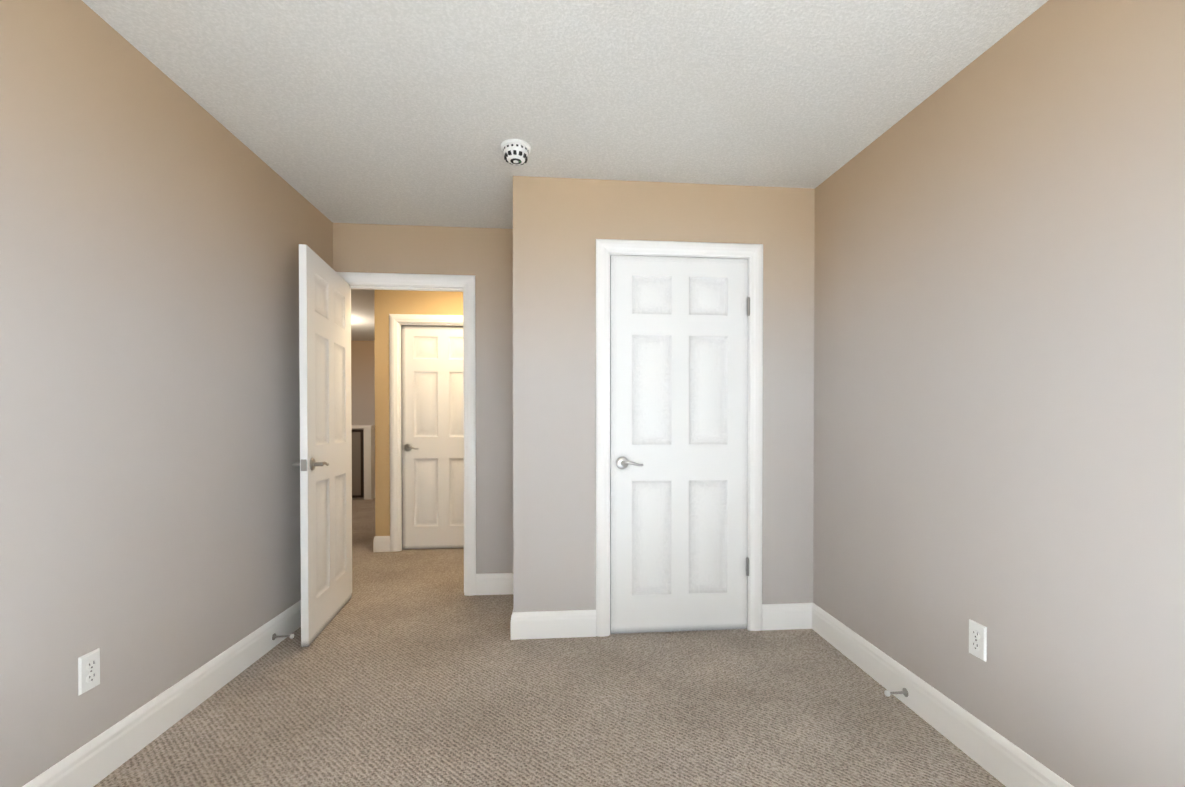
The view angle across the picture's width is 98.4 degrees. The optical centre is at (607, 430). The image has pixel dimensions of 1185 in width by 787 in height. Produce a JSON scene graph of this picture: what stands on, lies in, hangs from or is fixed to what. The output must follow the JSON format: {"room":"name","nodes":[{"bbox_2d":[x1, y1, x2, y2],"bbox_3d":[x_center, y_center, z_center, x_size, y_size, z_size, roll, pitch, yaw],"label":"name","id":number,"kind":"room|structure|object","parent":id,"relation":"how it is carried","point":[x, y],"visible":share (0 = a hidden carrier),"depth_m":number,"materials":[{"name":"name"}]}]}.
{"room":"empty bedroom","nodes":[
{"label":"empty bedroom","id":0,"kind":"room"},
{"bbox_2d":[0,0,332,786],"bbox_3d":[-1.580,-0.095,0.496,0.120,2.435,5.882,0,1,-5],"label":"wall","id":1,"kind":"structure","parent":0,"point":[158,226],"depth_m":1.74,"materials":[{"name":"paint"}]},
{"bbox_2d":[78,648,99,695],"bbox_3d":[-1.613,0.751,1.595,0.009,0.115,0.070,0,1,-5],"label":"electrical outlet","id":2,"kind":"object","parent":1,"relation":"attached to","point":[88,671],"visible":1,"depth_m":1.59,"materials":[{"name":"white plastic"}]},
{"bbox_2d":[22,600,300,786],"bbox_3d":[-1.518,1.052,0.520,0.022,0.140,5.656,0,1,-5],"label":"baseboard","id":3,"kind":"structure","parent":1,"relation":"attached to","point":[88,765],"depth_m":1.86,"materials":[{"name":"white wood"}]},
{"bbox_2d":[272,633,293,639],"bbox_3d":[-1.645,1.048,2.599,0.095,0.033,0.033,0,1,-5],"label":"doorstop","id":4,"kind":"object","parent":3,"relation":"attached to","point":[275,636],"visible":1,"depth_m":2.59,"materials":[{"name":"grey metal"}]},
{"bbox_2d":[351,340,374,424],"bbox_3d":[-3.401,-0.170,8.003,2.284,2.435,0.120,0,1,-5],"label":"wall","id":5,"kind":"structure","parent":0,"point":[362,382],"depth_m":7.90,"materials":[{"name":"paint"}]},
{"bbox_2d":[374,290,462,535],"bbox_3d":[0.088,-0.138,4.801,4.336,2.435,0.120,0,1,-5],"label":"wall","id":6,"kind":"structure","parent":0,"point":[387,303],"depth_m":4.56,"materials":[{"name":"brown paint"}]},
{"bbox_2d":[373,536,389,551],"bbox_3d":[-2.215,0.995,6.296,0.040,0.140,3.514,0,1,-5],"label":"baseboard","id":7,"kind":"structure","parent":6,"relation":"attached to","point":[380,543],"depth_m":4.55,"materials":[{"name":"white wood"}]},
{"bbox_2d":[389,314,462,551],"bbox_3d":[-1.487,0.023,4.653,0.916,2.117,0.138,0,1,-5],"label":"door frame","id":8,"kind":"structure","parent":6,"relation":"attached to","point":[396,321],"depth_m":4.56,"materials":[{"name":"white wood"}]},
{"bbox_2d":[401,325,463,548],"bbox_3d":[-1.486,0.060,4.633,0.757,2.030,0.090,0,1,-5],"label":"hall door","id":9,"kind":"structure","parent":6,"relation":"in","point":[432,459],"depth_m":4.64,"materials":[{"name":"white wood"}]},
{"bbox_2d":[333,223,512,573],"bbox_3d":[-0.350,-0.125,3.498,2.864,2.435,0.120,0,1,-5],"label":"wall","id":10,"kind":"structure","parent":0,"point":[484,256],"depth_m":3.40,"materials":[{"name":"paint"}]},
{"bbox_2d":[337,272,475,595],"bbox_3d":[-1.334,0.035,3.412,0.916,2.117,0.155,0,1,-5],"label":"door frame","id":11,"kind":"structure","parent":10,"relation":"attached to","point":[465,284],"depth_m":3.37,"materials":[{"name":"white wood"}]},
{"bbox_2d":[293,244,351,646],"bbox_3d":[-1.607,0.077,2.951,0.145,2.030,0.765,0,1,-12],"label":"bedroom door","id":12,"kind":"structure","parent":11,"relation":"attached to","point":[324,463],"depth_m":2.82,"materials":[{"name":"white wood"}]},
{"bbox_2d":[476,573,512,594],"bbox_3d":[-0.728,1.024,3.409,0.290,0.140,0.014,0,1,-5],"label":"baseboard","id":13,"kind":"structure","parent":10,"relation":"attached to","point":[486,583],"depth_m":3.40,"materials":[{"name":"white wood"}]},
{"bbox_2d":[94,498,1005,786],"bbox_3d":[-0.834,1.148,2.964,6.500,0.100,10.640,0,1,-5],"label":"floor","id":14,"kind":"structure","parent":0,"point":[412,668],"depth_m":2.01,"materials":[{"name":"carpet"}]},
{"bbox_2d":[352,425,374,499],"bbox_3d":[-3.994,0.487,7.805,0.823,1.125,0.178,0,1,-5],"label":"stair railing","id":15,"kind":"object","parent":14,"relation":"on","point":[363,461],"visible":0.25,"depth_m":7.76,"materials":[{"name":"white wood"}]},
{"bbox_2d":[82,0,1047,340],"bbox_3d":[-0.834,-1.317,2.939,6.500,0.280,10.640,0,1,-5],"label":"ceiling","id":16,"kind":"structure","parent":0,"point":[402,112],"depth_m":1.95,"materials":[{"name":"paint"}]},
{"bbox_2d":[501,139,530,164],"bbox_3d":[-0.429,-1.296,2.404,0.140,0.072,0.140,0,1,-5],"label":"smoke detector","id":17,"kind":"object","parent":16,"relation":"attached to","point":[516,151],"visible":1,"depth_m":2.37,"materials":[{"name":"white plastic"}]},
{"bbox_2d":[513,176,814,611],"bbox_3d":[0.321,-0.118,2.818,1.648,2.435,0.110,0,1,-5],"label":"wall","id":18,"kind":"structure","parent":0,"point":[561,226],"depth_m":2.73,"materials":[{"name":"paint"}]},
{"bbox_2d":[510,610,595,639],"bbox_3d":[-0.274,1.030,2.714,0.430,0.140,0.014,0,1,-5],"label":"baseboard","id":19,"kind":"structure","parent":18,"relation":"attached to","point":[569,623],"depth_m":2.71,"materials":[{"name":"white wood"}]},
{"bbox_2d":[596,239,762,636],"bbox_3d":[0.391,0.041,2.817,0.916,2.117,0.128,0,1,-5],"label":"trim","id":20,"kind":"structure","parent":18,"relation":"attached to","point":[606,249],"depth_m":2.75,"materials":[{"name":"white wood"}]},
{"bbox_2d":[610,255,749,633],"bbox_3d":[0.400,0.079,2.762,0.765,2.030,0.090,0,1,-5],"label":"closet door","id":21,"kind":"structure","parent":18,"relation":"in","point":[679,559],"depth_m":2.77,"materials":[{"name":"white wood"}]},
{"bbox_2d":[762,603,809,630],"bbox_3d":[0.989,1.029,2.827,0.274,0.140,0.014,0,1,-5],"label":"baseboard","id":22,"kind":"structure","parent":18,"relation":"attached to","point":[787,616],"depth_m":2.82,"materials":[{"name":"white wood"}]},
{"bbox_2d":[813,0,1184,786],"bbox_3d":[1.392,-0.098,0.762,0.120,2.435,5.882,0,1,-5],"label":"wall","id":23,"kind":"structure","parent":0,"point":[999,340],"depth_m":1.53,"materials":[{"name":"paint"}]},
{"bbox_2d":[810,603,1073,786],"bbox_3d":[1.358,1.053,0.403,0.014,0.140,4.910,0,1,-5],"label":"baseboard","id":24,"kind":"structure","parent":23,"relation":"attached to","point":[974,738],"depth_m":1.86,"materials":[{"name":"white wood"}]},
{"bbox_2d":[884,688,907,696],"bbox_3d":[1.160,1.056,2.057,0.085,0.033,0.033,0,1,-5],"label":"doorstop","id":25,"kind":"object","parent":24,"relation":"attached to","point":[904,692],"visible":1,"depth_m":2.05,"materials":[{"name":"grey metal"}]},
{"bbox_2d":[969,619,986,661],"bbox_3d":[1.242,0.705,1.719,0.009,0.115,0.070,0,1,-5],"label":"electrical outlet","id":26,"kind":"object","parent":23,"relation":"attached to","point":[978,640],"visible":1,"depth_m":1.71,"materials":[{"name":"white plastic"}]}
]}

